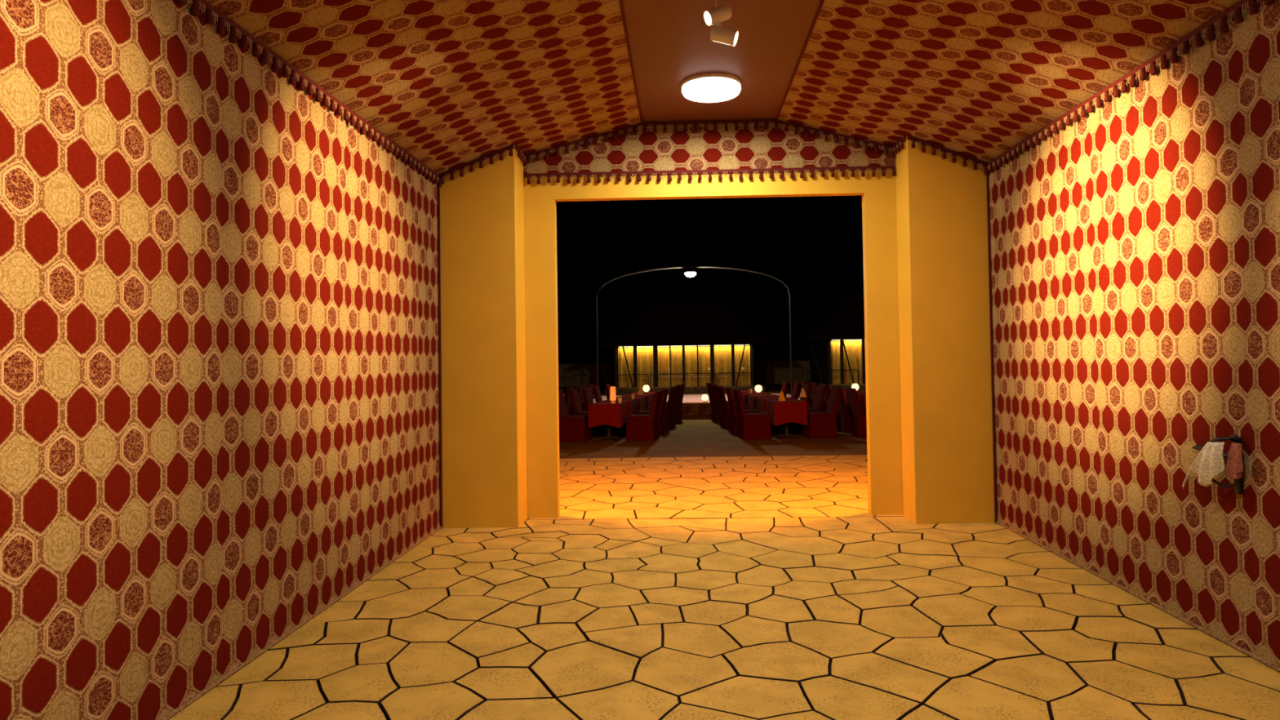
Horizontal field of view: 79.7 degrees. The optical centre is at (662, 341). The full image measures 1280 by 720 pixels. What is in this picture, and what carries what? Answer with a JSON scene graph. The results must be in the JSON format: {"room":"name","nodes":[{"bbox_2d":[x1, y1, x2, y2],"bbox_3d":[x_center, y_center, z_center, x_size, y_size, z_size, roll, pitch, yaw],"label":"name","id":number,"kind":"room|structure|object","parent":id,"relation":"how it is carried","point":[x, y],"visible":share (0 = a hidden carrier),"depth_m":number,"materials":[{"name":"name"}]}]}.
{"room":"restaurant entrance hall","nodes":[
{"label":"restaurant entrance hall","id":0,"kind":"room"},
{"bbox_2d":[0,0,439,719],"bbox_3d":[-2.345,-0.046,3.022,0.142,3.700,9.910,-1,-1,2],"label":"wall","id":1,"kind":"structure","parent":0,"point":[219,310],"depth_m":3.60,"materials":[{"name":"fabric"}]},
{"bbox_2d":[160,526,441,719],"bbox_3d":[-2.260,1.684,2.711,0.024,0.021,9.370,-1,-1,2],"label":"baseboard","id":2,"kind":"structure","parent":1,"relation":"attached to","point":[188,702],"depth_m":4.38,"materials":[{"name":"red wood"}]},
{"bbox_2d":[176,0,441,186],"bbox_3d":[-2.285,-1.656,2.786,0.052,0.125,9.370,-1,-1,2],"label":"trim","id":3,"kind":"structure","parent":1,"relation":"attached to","point":[212,12],"depth_m":4.73,"materials":[{"name":"red fabric"}]},
{"bbox_2d":[436,183,442,528],"bbox_3d":[-2.157,0.116,7.420,0.032,3.370,0.021,-1,-1,2],"label":"trim","id":4,"kind":"structure","parent":1,"relation":"attached to","point":[437,188],"depth_m":7.41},
{"bbox_2d":[438,143,514,184],"bbox_3d":[-1.805,-1.719,7.428,0.756,0.386,0.048,-1,-1,2],"label":"trim","id":5,"kind":"structure","parent":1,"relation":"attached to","point":[511,147],"depth_m":7.43,"materials":[{"name":"red fabric"}]},
{"bbox_2d":[440,145,527,528],"bbox_3d":[-1.788,-0.048,7.635,0.767,3.717,0.420,-1,-1,2],"label":"pillar","id":6,"kind":"structure","parent":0,"point":[483,339],"depth_m":7.43,"materials":[{"name":"paint"}]},
{"bbox_2d":[558,383,866,458],"bbox_3d":[3.015,2.436,36.136,56.000,0.120,47.500,-1,-1,2],"label":"ground","id":7,"kind":"structure","parent":0,"point":[691,437],"depth_m":14.14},
{"bbox_2d":[558,377,576,392],"bbox_3d":[-4.460,1.878,30.099,2.200,0.946,0.060,-1,-1,2],"label":"railing","id":8,"kind":"object","parent":7,"relation":"on","point":[562,378],"visible":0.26,"depth_m":30.07,"materials":[{"name":"black metal"}]},
{"bbox_2d":[564,387,573,414],"bbox_3d":[-2.386,1.549,17.509,0.656,0.970,0.519,-1,-1,7],"label":"dining chair","id":9,"kind":"object","parent":7,"relation":"on","point":[567,397],"visible":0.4,"depth_m":17.34,"materials":[{"name":"red fabric"}]},
{"bbox_2d":[558,391,591,442],"bbox_3d":[-1.798,1.489,15.275,0.656,0.970,0.520,-1,-1,10],"label":"dining chair","id":10,"kind":"object","parent":7,"relation":"on","point":[572,428],"visible":0.74,"depth_m":15.03,"materials":[{"name":"red fabric"}]},
{"bbox_2d":[568,386,584,414],"bbox_3d":[-2.254,1.571,18.596,0.656,0.970,0.520,-1,-1,9],"label":"dining chair","id":11,"kind":"object","parent":7,"relation":"on","point":[579,388],"visible":0.21,"depth_m":18.40,"materials":[{"name":"red fabric"}]},
{"bbox_2d":[573,366,591,386],"bbox_3d":[-3.435,1.726,33.060,0.925,1.357,0.890,0,-1,-23],"label":"shrub","id":12,"kind":"object","parent":7,"relation":"on","point":[582,374],"visible":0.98,"depth_m":33.03,"materials":[{"name":"green plant"}]},
{"bbox_2d":[570,384,593,411],"bbox_3d":[-2.127,1.595,19.709,0.656,0.970,0.520,-1,-1,8],"label":"dining chair","id":13,"kind":"object","parent":7,"relation":"on","point":[583,405],"visible":0.24,"depth_m":19.45,"materials":[{"name":"red fabric"}]},
{"bbox_2d":[569,389,604,435],"bbox_3d":[-1.609,1.512,16.405,0.656,0.970,0.520,-1,-1,7],"label":"dining chair","id":14,"kind":"object","parent":7,"relation":"on","point":[599,430],"visible":0.42,"depth_m":16.21,"materials":[{"name":"red fabric"}]},
{"bbox_2d":[592,385,602,402],"bbox_3d":[-1.321,1.558,18.632,0.656,0.970,0.520,-1,-1,5],"label":"dining chair","id":15,"kind":"object","parent":7,"relation":"on","point":[597,396],"visible":0.18,"depth_m":18.45,"materials":[{"name":"red fabric"}]},
{"bbox_2d":[582,386,615,431],"bbox_3d":[-1.451,1.534,17.492,0.656,0.970,0.520,-1,-1,9],"label":"dining chair","id":16,"kind":"object","parent":7,"relation":"on","point":[588,397],"visible":0.18,"depth_m":17.32,"materials":[{"name":"red fabric"}]},
{"bbox_2d":[604,383,610,399],"bbox_3d":[-1.129,1.580,19.732,0.656,0.970,0.520,-1,-1,6],"label":"dining chair","id":17,"kind":"object","parent":7,"relation":"on","point":[606,386],"visible":0.16,"depth_m":19.53,"materials":[{"name":"red fabric"}]},
{"bbox_2d":[593,425,624,440],"bbox_3d":[-1.068,1.597,15.303,0.610,0.727,0.800,-1,-1,8],"label":"dining table","id":18,"kind":"object","parent":7,"relation":"on","point":[608,437],"visible":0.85,"depth_m":15.27,"materials":[{"name":"grey metal"}]},
{"bbox_2d":[588,401,628,427],"bbox_3d":[-1.069,1.456,15.305,0.657,0.455,0.853,-1,-1,8],"label":"tablecloth","id":19,"kind":"object","parent":18,"relation":"on","point":[600,413],"visible":0.94,"depth_m":14.91,"materials":[{"name":"red fabric"}]},
{"bbox_2d":[609,386,616,403],"bbox_3d":[-0.976,1.058,15.133,0.120,0.330,0.120,-1,-1,2],"label":"lantern","id":20,"kind":"object","parent":19,"relation":"on","point":[612,389],"visible":1,"depth_m":15.09,"materials":[{"name":"orange glass"}]},
{"bbox_2d":[617,397,622,403],"bbox_3d":[-0.834,1.165,15.126,0.076,0.110,0.076,-1,-1,2],"label":"drinking glass","id":21,"kind":"object","parent":19,"relation":"on","point":[620,399],"visible":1,"depth_m":15.10,"materials":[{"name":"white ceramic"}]},
{"bbox_2d":[605,427,626,435],"bbox_3d":[-0.910,1.620,16.409,0.610,0.727,0.800,-1,-1,8],"label":"dining table","id":22,"kind":"object","parent":7,"relation":"on","point":[620,431],"visible":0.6,"depth_m":16.34,"materials":[{"name":"grey metal"}]},
{"bbox_2d":[600,399,637,415],"bbox_3d":[-0.911,1.479,16.411,0.657,0.455,0.853,-1,-1,8],"label":"tablecloth","id":23,"kind":"object","parent":22,"relation":"on","point":[632,403],"visible":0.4,"depth_m":16.19,"materials":[{"name":"red fabric"}]},
{"bbox_2d":[626,390,662,441],"bbox_3d":[-0.349,1.466,15.215,0.656,0.970,0.520,-1,-1,11],"label":"dining chair","id":24,"kind":"object","parent":7,"relation":"on","point":[639,427],"visible":1,"depth_m":14.98,"materials":[{"name":"red fabric"}]},
{"bbox_2d":[635,387,668,435],"bbox_3d":[-0.214,1.490,16.345,0.656,0.970,0.520,-1,-1,8],"label":"dining chair","id":25,"kind":"object","parent":7,"relation":"on","point":[660,422],"visible":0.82,"depth_m":16.12,"materials":[{"name":"red fabric"}]},
{"bbox_2d":[645,386,675,430],"bbox_3d":[-0.029,1.512,17.444,0.656,0.970,0.520,-1,-1,9],"label":"dining chair","id":26,"kind":"object","parent":7,"relation":"on","point":[668,420],"visible":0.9,"depth_m":17.18,"materials":[{"name":"red fabric"}]},
{"bbox_2d":[651,384,680,426],"bbox_3d":[0.101,1.535,18.535,0.656,0.970,0.520,-1,-1,10],"label":"dining chair","id":27,"kind":"object","parent":7,"relation":"on","point":[674,417],"visible":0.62,"depth_m":18.36,"materials":[{"name":"red fabric"}]},
{"bbox_2d":[666,382,685,422],"bbox_3d":[0.260,1.558,19.676,0.656,0.970,0.519,-1,-1,7],"label":"dining chair","id":28,"kind":"object","parent":7,"relation":"on","point":[679,414],"visible":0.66,"depth_m":19.41,"materials":[{"name":"red fabric"}]},
{"bbox_2d":[558,360,810,386],"bbox_3d":[3.274,1.917,46.046,44.000,1.360,0.400,-1,-1,2],"label":"wall","id":29,"kind":"structure","parent":7,"relation":"on","point":[779,371],"depth_m":45.84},
{"bbox_2d":[598,300,771,394],"bbox_3d":[1.114,0.217,38.336,7.922,4.472,7.120,-1,-1,2],"label":"pavilion","id":30,"kind":"object","parent":7,"relation":"on","point":[695,344],"visible":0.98,"depth_m":36.19,"materials":[{"name":"fabric"}]},
{"bbox_2d":[617,347,633,386],"bbox_3d":[-1.738,1.225,36.281,0.818,1.850,0.153,-1,-1,2],"label":"curtain","id":31,"kind":"object","parent":30,"relation":"hanging from","point":[622,366],"depth_m":36.28,"materials":[{"name":"yellow fabric"}]},
{"bbox_2d":[636,347,653,386],"bbox_3d":[-0.798,1.210,36.254,0.807,1.850,0.149,-1,-1,0],"label":"curtain","id":32,"kind":"object","parent":30,"relation":"hanging from","point":[644,355],"depth_m":36.26,"materials":[{"name":"yellow fabric"}]},
{"bbox_2d":[657,346,670,386],"bbox_3d":[0.079,1.197,36.238,0.589,1.850,0.173,-1,-1,6],"label":"curtain","id":33,"kind":"object","parent":30,"relation":"hanging from","point":[663,352],"depth_m":36.24,"materials":[{"name":"yellow fabric"}]},
{"bbox_2d":[670,346,682,386],"bbox_3d":[0.680,1.187,36.222,0.580,1.850,0.141,-1,-1,-2],"label":"curtain","id":34,"kind":"object","parent":30,"relation":"hanging from","point":[676,352],"depth_m":36.22,"materials":[{"name":"yellow fabric"}]},
{"bbox_2d":[684,346,697,386],"bbox_3d":[1.355,1.176,36.180,0.591,1.850,0.140,-1,-1,-5],"label":"curtain","id":35,"kind":"object","parent":30,"relation":"hanging from","point":[691,353],"depth_m":36.20,"materials":[{"name":"yellow fabric"}]},
{"bbox_2d":[697,346,710,386],"bbox_3d":[1.975,1.167,36.171,0.610,1.850,0.165,-1,-1,6],"label":"curtain","id":36,"kind":"object","parent":30,"relation":"hanging from","point":[704,353],"depth_m":36.18,"materials":[{"name":"yellow fabric"}]},
{"bbox_2d":[714,346,732,385],"bbox_3d":[2.851,1.153,36.150,0.857,1.850,0.177,-1,-1,-2],"label":"curtain","id":37,"kind":"object","parent":30,"relation":"hanging from","point":[722,354],"depth_m":36.16,"materials":[{"name":"yellow fabric"}]},
{"bbox_2d":[734,346,751,385],"bbox_3d":[3.792,1.139,36.140,0.831,1.850,0.150,-1,-1,6],"label":"curtain","id":38,"kind":"object","parent":30,"relation":"hanging from","point":[746,362],"depth_m":36.14,"materials":[{"name":"yellow fabric"}]},
{"bbox_2d":[592,393,799,418],"bbox_3d":[0.936,1.879,22.477,5.960,0.435,4.540,-1,-1,2],"label":"stage","id":39,"kind":"object","parent":7,"relation":"on","point":[693,406],"visible":0.11,"depth_m":20.22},
{"bbox_2d":[594,266,792,400],"bbox_3d":[0.890,-0.258,21.995,5.740,3.817,0.180,-1,-1,2],"label":"arch frame","id":40,"kind":"object","parent":39,"relation":"on","point":[776,278],"visible":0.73,"depth_m":22.01,"materials":[{"name":"grey metal"}]},
{"bbox_2d":[684,266,696,276],"bbox_3d":[0.801,-1.989,21.916,0.330,0.288,0.330,-1,-1,2],"label":"floodlight","id":41,"kind":"object","parent":40,"relation":"attached to","point":[689,273],"visible":1,"depth_m":21.81,"materials":[{"name":"grey metal"}]},
{"bbox_2d":[684,271,695,276],"bbox_3d":[0.802,-1.908,21.914,0.316,0.125,0.316,-1,-1,2],"label":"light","id":42,"kind":"object","parent":41,"relation":"on","point":[687,273],"depth_m":21.80,"materials":[{"name":"white"}]},
{"bbox_2d":[701,394,707,401],"bbox_3d":[1.137,1.516,20.498,0.180,0.195,0.180,-1,-1,2],"label":"table lamp","id":43,"kind":"object","parent":39,"relation":"on","point":[704,397],"visible":1,"depth_m":20.44,"materials":[{"name":"white glass"}]},
{"bbox_2d":[706,382,728,421],"bbox_3d":[1.484,1.539,19.642,0.656,0.970,0.519,-1,-1,-5],"label":"dining chair","id":44,"kind":"object","parent":7,"relation":"on","point":[713,409],"visible":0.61,"depth_m":19.39,"materials":[{"name":"red fabric"}]},
{"bbox_2d":[711,383,735,425],"bbox_3d":[1.556,1.513,18.523,0.656,0.970,0.520,-1,-1,-4],"label":"dining chair","id":45,"kind":"object","parent":7,"relation":"on","point":[717,401],"visible":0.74,"depth_m":18.27,"materials":[{"name":"red fabric"}]},
{"bbox_2d":[717,385,749,429],"bbox_3d":[1.613,1.486,17.395,0.656,0.970,0.520,-1,-1,-2],"label":"dining chair","id":46,"kind":"object","parent":7,"relation":"on","point":[726,420],"visible":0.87,"depth_m":17.15,"materials":[{"name":"red fabric"}]},
{"bbox_2d":[725,386,759,434],"bbox_3d":[1.699,1.460,16.280,0.656,0.970,0.519,-1,-1,-2],"label":"dining chair","id":47,"kind":"object","parent":7,"relation":"on","point":[735,419],"visible":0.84,"depth_m":16.04,"materials":[{"name":"red fabric"}]},
{"bbox_2d":[733,389,771,439],"bbox_3d":[1.770,1.434,15.205,0.656,0.970,0.520,-1,-1,-6],"label":"dining chair","id":48,"kind":"object","parent":7,"relation":"on","point":[753,425],"visible":1,"depth_m":14.96,"materials":[{"name":"red fabric"}]},
{"bbox_2d":[770,424,789,433],"bbox_3d":[2.391,1.569,16.320,0.610,0.727,0.800,-1,-1,-4],"label":"dining table","id":49,"kind":"object","parent":7,"relation":"on","point":[774,429],"visible":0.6,"depth_m":16.25,"materials":[{"name":"grey metal"}]},
{"bbox_2d":[755,396,793,413],"bbox_3d":[2.390,1.428,16.322,0.657,0.455,0.853,-1,-1,-4],"label":"tablecloth","id":50,"kind":"object","parent":49,"relation":"on","point":[761,402],"visible":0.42,"depth_m":16.14,"materials":[{"name":"red fabric"}]},
{"bbox_2d":[781,381,788,396],"bbox_3d":[2.870,1.517,19.582,0.656,0.970,0.520,-1,-1,-1],"label":"dining chair","id":51,"kind":"object","parent":7,"relation":"on","point":[784,386],"visible":0.17,"depth_m":19.36,"materials":[{"name":"red fabric"}]},
{"bbox_2d":[770,382,800,423],"bbox_3d":[2.967,1.490,18.475,0.656,0.970,0.520,-1,-1,-2],"label":"dining chair","id":52,"kind":"object","parent":7,"relation":"on","point":[795,392],"visible":0.26,"depth_m":18.31,"materials":[{"name":"red fabric"}]},
{"bbox_2d":[771,422,803,439],"bbox_3d":[2.460,1.542,15.208,0.610,0.727,0.800,-1,-1,-4],"label":"dining table","id":53,"kind":"object","parent":7,"relation":"on","point":[786,424],"visible":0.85,"depth_m":15.17,"materials":[{"name":"grey metal"}]},
{"bbox_2d":[766,399,808,425],"bbox_3d":[2.459,1.401,15.210,0.657,0.455,0.853,-1,-1,-4],"label":"tablecloth","id":54,"kind":"object","parent":53,"relation":"on","point":[795,411],"visible":0.91,"depth_m":14.81,"materials":[{"name":"red fabric"}]},
{"bbox_2d":[777,391,785,400],"bbox_3d":[2.356,1.077,15.121,0.136,0.190,0.097,-1,-1,2],"label":"folded napkin","id":55,"kind":"object","parent":54,"relation":"on","point":[781,397],"visible":1,"depth_m":15.09,"materials":[{"name":"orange fabric"}]},
{"bbox_2d":[800,388,806,397],"bbox_3d":[3.011,1.097,16.404,0.136,0.190,0.097,-1,-1,2],"label":"folded napkin","id":56,"kind":"object","parent":54,"relation":"on","point":[802,394],"visible":1,"depth_m":16.37,"materials":[{"name":"orange fabric"}]},
{"bbox_2d":[778,383,811,428],"bbox_3d":[3.015,1.465,17.404,0.656,0.970,0.520,-1,-1,-6],"label":"dining chair","id":57,"kind":"object","parent":7,"relation":"on","point":[807,388],"visible":0.24,"depth_m":17.20,"materials":[{"name":"red fabric"}]},
{"bbox_2d":[790,386,826,433],"bbox_3d":[3.097,1.439,16.287,0.656,0.970,0.520,-1,-1,-5],"label":"dining chair","id":58,"kind":"object","parent":7,"relation":"on","point":[818,402],"visible":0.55,"depth_m":16.11,"materials":[{"name":"red fabric"}]},
{"bbox_2d":[800,381,825,408],"bbox_3d":[3.912,1.501,19.584,0.656,0.970,0.520,-1,-1,-3],"label":"dining chair","id":59,"kind":"object","parent":7,"relation":"on","point":[811,402],"visible":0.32,"depth_m":19.34,"materials":[{"name":"red fabric"}]},
{"bbox_2d":[811,382,826,411],"bbox_3d":[3.969,1.475,18.467,0.656,0.970,0.519,-1,-1,-3],"label":"dining chair","id":60,"kind":"object","parent":7,"relation":"on","point":[814,385],"visible":0.2,"depth_m":18.29,"materials":[{"name":"red fabric"}]},
{"bbox_2d":[802,387,840,439],"bbox_3d":[3.159,1.413,15.174,0.656,0.970,0.520,-1,-1,-5],"label":"dining chair","id":61,"kind":"object","parent":7,"relation":"on","point":[821,424],"visible":0.92,"depth_m":14.93,"materials":[{"name":"red fabric"}]},
{"bbox_2d":[787,293,866,391],"bbox_3d":[9.489,0.043,35.109,6.731,4.423,7.119,-1,-1,2],"label":"pavilion","id":62,"kind":"object","parent":7,"relation":"on","point":[837,343],"visible":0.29,"depth_m":33.07,"materials":[{"name":"fabric"}]},
{"bbox_2d":[831,341,840,383],"bbox_3d":[7.414,0.904,33.053,0.494,1.830,0.159,-1,-1,-6],"label":"curtain","id":63,"kind":"object","parent":62,"relation":"hanging from","point":[835,345],"depth_m":33.05,"materials":[{"name":"yellow fabric"}]},
{"bbox_2d":[843,340,862,383],"bbox_3d":[8.156,0.892,33.020,0.851,1.830,0.157,-1,-1,6],"label":"curtain","id":64,"kind":"object","parent":62,"relation":"hanging from","point":[853,348],"depth_m":33.02,"materials":[{"name":"yellow fabric"}]},
{"bbox_2d":[822,383,849,427],"bbox_3d":[3.993,1.449,17.333,0.656,0.970,0.519,-1,-1,0],"label":"dining chair","id":65,"kind":"object","parent":7,"relation":"on","point":[828,388],"visible":0.16,"depth_m":17.12,"materials":[{"name":"red fabric"}]},
{"bbox_2d":[832,385,866,432],"bbox_3d":[3.993,1.424,16.241,0.656,0.970,0.519,-1,-1,-2],"label":"dining chair","id":66,"kind":"object","parent":7,"relation":"on","point":[844,422],"visible":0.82,"depth_m":15.99,"materials":[{"name":"red fabric"}]},
{"bbox_2d":[846,387,866,438],"bbox_3d":[4.027,1.399,15.130,0.656,0.970,0.520,-1,-1,-2],"label":"dining chair","id":67,"kind":"object","parent":7,"relation":"on","point":[859,420],"visible":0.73,"depth_m":14.91,"materials":[{"name":"red fabric"}]},
{"bbox_3d":[-0.752,1.643,17.515,0.610,0.727,0.800,-1,-1,8],"label":"dining table","id":68,"kind":"object","parent":7,"relation":"on","visible":0},
{"bbox_2d":[616,395,645,411],"bbox_3d":[-0.753,1.502,17.517,0.657,0.455,0.853,-1,-1,8],"label":"tablecloth","id":69,"kind":"object","parent":68,"relation":"on","point":[641,399],"visible":0.38,"depth_m":17.32,"materials":[{"name":"red fabric"}]},
{"bbox_3d":[2.321,1.595,17.432,0.610,0.727,0.800,-1,-1,-4],"label":"dining table","id":70,"kind":"object","parent":7,"relation":"on","visible":0},
{"bbox_2d":[746,394,779,408],"bbox_3d":[2.320,1.454,17.434,0.657,0.455,0.853,-1,-1,-4],"label":"tablecloth","id":71,"kind":"object","parent":70,"relation":"on","point":[751,398],"visible":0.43,"depth_m":17.30,"materials":[{"name":"red fabric"}]},
{"bbox_3d":[-0.595,1.666,18.621,0.610,0.727,0.800,-1,-1,8],"label":"dining table","id":72,"kind":"object","parent":7,"relation":"on","visible":0},
{"bbox_2d":[622,394,653,408],"bbox_3d":[-0.596,1.525,18.623,0.657,0.455,0.853,-1,-1,8],"label":"tablecloth","id":73,"kind":"object","parent":72,"relation":"on","point":[649,397],"visible":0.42,"depth_m":18.37,"materials":[{"name":"red fabric"}]},
{"bbox_2d":[637,386,643,395],"bbox_3d":[-0.532,1.197,18.499,0.136,0.190,0.097,-1,-1,2],"label":"folded napkin","id":74,"kind":"object","parent":73,"relation":"on","point":[640,391],"visible":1,"depth_m":18.46,"materials":[{"name":"orange fabric"}]},
{"bbox_3d":[-0.437,1.688,19.727,0.610,0.727,0.800,-1,-1,8],"label":"dining table","id":75,"kind":"object","parent":7,"relation":"on","visible":0},
{"bbox_2d":[630,391,654,399],"bbox_3d":[-0.438,1.547,19.729,0.657,0.455,0.853,-1,-1,8],"label":"tablecloth","id":76,"kind":"object","parent":75,"relation":"on","point":[636,393],"visible":0.2,"depth_m":19.49,"materials":[{"name":"red fabric"}]},
{"bbox_2d":[642,385,649,392],"bbox_3d":[-0.412,1.217,19.616,0.180,0.195,0.180,-1,-1,2],"label":"table lamp","id":77,"kind":"object","parent":76,"relation":"on","point":[646,388],"visible":1,"depth_m":19.56,"materials":[{"name":"white glass"}]},
{"bbox_3d":[2.252,1.621,18.544,0.610,0.727,0.800,-1,-1,-4],"label":"dining table","id":78,"kind":"object","parent":7,"relation":"on","visible":0},
{"bbox_2d":[741,392,771,406],"bbox_3d":[2.251,1.480,18.546,0.657,0.455,0.853,-1,-1,-4],"label":"tablecloth","id":79,"kind":"object","parent":78,"relation":"on","point":[744,396],"visible":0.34,"depth_m":18.19,"materials":[{"name":"red fabric"}]},
{"bbox_2d":[755,385,762,393],"bbox_3d":[2.318,1.151,18.473,0.180,0.195,0.180,-1,-1,2],"label":"table lamp","id":80,"kind":"object","parent":79,"relation":"on","point":[758,388],"visible":1,"depth_m":18.42,"materials":[{"name":"white glass"}]},
{"bbox_3d":[2.182,1.648,19.656,0.610,0.727,0.800,-1,-1,-4],"label":"dining table","id":81,"kind":"object","parent":7,"relation":"on","visible":0},
{"bbox_2d":[732,390,762,403],"bbox_3d":[2.181,1.506,19.658,0.657,0.455,0.853,-1,-1,-4],"label":"tablecloth","id":82,"kind":"object","parent":81,"relation":"on","point":[753,391],"visible":0.16,"depth_m":19.61,"materials":[{"name":"red fabric"}]},
{"bbox_3d":[4.712,1.532,16.257,0.610,0.727,0.800,-1,-1,-1],"label":"dining table","id":83,"kind":"object","parent":7,"relation":"on","visible":0},
{"bbox_2d":[863,395,866,408],"bbox_3d":[4.711,1.391,16.260,0.657,0.455,0.853,-1,-1,-1],"label":"tablecloth","id":84,"kind":"object","parent":83,"relation":"on","point":[864,397],"visible":0.05,"depth_m":16.59,"materials":[{"name":"red fabric"}]},
{"bbox_3d":[4.687,1.558,17.368,0.610,0.727,0.800,-1,-1,-1],"label":"dining table","id":85,"kind":"object","parent":7,"relation":"on","visible":0},
{"bbox_2d":[857,393,866,408],"bbox_3d":[4.686,1.417,17.370,0.657,0.455,0.853,-1,-1,-1],"label":"tablecloth","id":86,"kind":"object","parent":85,"relation":"on","point":[860,396],"visible":0.08,"depth_m":16.96,"materials":[{"name":"red fabric"}]},
{"bbox_3d":[4.662,1.584,18.479,0.610,0.727,0.800,-1,-1,-1],"label":"dining table","id":87,"kind":"object","parent":7,"relation":"on","visible":0},
{"bbox_2d":[842,391,866,404],"bbox_3d":[4.661,1.443,18.481,0.657,0.455,0.853,-1,-1,-1],"label":"tablecloth","id":88,"kind":"object","parent":87,"relation":"on","point":[844,393],"visible":0.2,"depth_m":18.21,"materials":[{"name":"red fabric"}]},
{"bbox_2d":[851,383,858,391],"bbox_3d":[4.660,1.116,18.519,0.180,0.195,0.180,-1,-1,2],"label":"table lamp","id":89,"kind":"object","parent":88,"relation":"on","point":[854,385],"visible":0.62,"depth_m":18.45,"materials":[{"name":"white glass"}]},
{"bbox_2d":[523,168,902,519],"bbox_3d":[0.496,-0.239,7.847,5.328,4.220,0.120,-1,-1,2],"label":"door frame","id":90,"kind":"structure","parent":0,"point":[878,193],"depth_m":7.80,"materials":[{"name":"paint"}]},
{"bbox_2d":[515,144,528,164],"bbox_3d":[-1.398,-1.855,7.664,0.047,0.116,0.420,-1,-1,2],"label":"trim","id":91,"kind":"structure","parent":90,"relation":"attached to","point":[521,155],"depth_m":7.60,"materials":[{"name":"red fabric"}]},
{"bbox_2d":[890,135,906,157],"bbox_3d":[2.318,-1.911,7.564,0.047,0.118,0.420,-1,-1,2],"label":"trim","id":92,"kind":"structure","parent":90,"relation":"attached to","point":[899,146],"depth_m":7.50,"materials":[{"name":"red fabric"}]},
{"bbox_2d":[205,0,1240,174],"bbox_3d":[0.337,-2.081,2.994,5.331,0.654,9.910,-1,-1,2],"label":"ceiling","id":93,"kind":"structure","parent":0,"point":[453,83],"depth_m":5.61,"materials":[{"name":"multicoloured fabric"}]},
{"bbox_2d":[523,119,896,184],"bbox_3d":[0.465,-1.938,7.788,3.783,0.613,0.052,-1,-1,2],"label":"valance","id":94,"kind":"object","parent":93,"relation":"hanging from","point":[740,146],"visible":1,"depth_m":7.81,"materials":[{"name":"fabric"}]},
{"bbox_2d":[680,72,741,102],"bbox_3d":[0.431,-2.223,6.762,0.532,0.102,0.532,-1,-1,2],"label":"ceiling lamp","id":95,"kind":"object","parent":93,"relation":"attached to","point":[708,87],"visible":1,"depth_m":6.62,"materials":[{"name":"white glass"}]},
{"bbox_2d":[703,0,738,46],"bbox_3d":[0.381,-2.113,4.996,0.226,0.399,0.158,-1,-1,2],"label":"spotlight","id":96,"kind":"object","parent":93,"relation":"hanging from","point":[716,15],"visible":1,"depth_m":4.96,"materials":[{"name":"white metal"}]},
{"bbox_2d":[168,454,1279,719],"bbox_3d":[0.455,1.770,5.156,5.528,0.122,14.610,-1,-1,2],"label":"floor","id":97,"kind":"structure","parent":0,"point":[725,588],"depth_m":4.52,"materials":[{"name":"stone"}]},
{"bbox_2d":[895,135,995,524],"bbox_3d":[2.767,-0.119,7.512,0.774,3.717,0.420,-1,-1,2],"label":"pillar","id":98,"kind":"structure","parent":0,"point":[942,222],"depth_m":7.31,"materials":[{"name":"paint"}]},
{"bbox_2d":[988,0,1279,666],"bbox_3d":[3.078,-0.131,2.876,0.142,3.700,9.910,-1,-1,2],"label":"wall","id":99,"kind":"structure","parent":0,"point":[1135,247],"depth_m":4.75,"materials":[{"name":"fabric"}]},
{"bbox_2d":[907,134,987,173],"bbox_3d":[2.726,-1.788,7.307,0.754,0.390,0.048,-1,-1,2],"label":"trim","id":100,"kind":"structure","parent":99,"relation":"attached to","point":[923,143],"depth_m":7.31,"materials":[{"name":"red fabric"}]},
{"bbox_2d":[986,168,997,523],"bbox_3d":[3.132,0.033,7.277,0.032,3.370,0.021,-1,-1,2],"label":"trim","id":101,"kind":"structure","parent":99,"relation":"attached to","point":[988,175],"depth_m":7.27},
{"bbox_2d":[984,0,1274,175],"bbox_3d":[2.956,-1.738,2.645,0.057,0.124,9.370,-1,-1,2],"label":"trim","id":102,"kind":"structure","parent":99,"relation":"attached to","point":[1236,9],"depth_m":4.87,"materials":[{"name":"red fabric"}]},
{"bbox_2d":[995,521,1279,672],"bbox_3d":[3.030,1.601,2.568,0.024,0.021,9.370,-1,-1,2],"label":"baseboard","id":103,"kind":"structure","parent":99,"relation":"attached to","point":[1246,652],"depth_m":4.73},
{"bbox_2d":[1191,444,1203,451],"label":"wall hook","id":104,"kind":"object","parent":99,"relation":"attached to","point":[1197,446],"depth_m":4.32,"materials":[{"name":"black metal"}]},
{"bbox_2d":[1182,441,1225,488],"bbox_3d":[2.955,0.688,4.204,0.068,0.311,0.369,-1,-1,2],"label":"draped cloth","id":105,"kind":"object","parent":104,"relation":"hanging from","point":[1209,464],"visible":1,"depth_m":4.13,"materials":[{"name":"beige fabric"}]},
{"bbox_2d":[1222,452,1227,457],"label":"wall hook","id":106,"kind":"object","parent":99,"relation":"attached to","point":[1224,455],"depth_m":4.12,"materials":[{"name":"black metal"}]},
{"bbox_2d":[1225,442,1244,479],"bbox_3d":[3.004,0.626,4.024,0.048,0.191,0.110,-1,-1,2],"label":"cloth","id":107,"kind":"object","parent":106,"relation":"hanging from","point":[1234,467],"visible":1,"depth_m":4.00,"materials":[{"name":"pink fabric"}]},
{"bbox_2d":[1210,434,1242,450],"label":"wall hook","id":108,"kind":"object","parent":99,"relation":"attached to","point":[1233,437],"depth_m":4.05,"materials":[{"name":"black metal"}]},
{"bbox_2d":[1212,471,1243,494],"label":"wall hook","id":109,"kind":"object","parent":99,"relation":"attached to","point":[1237,484],"depth_m":4.05,"materials":[{"name":"black metal"}]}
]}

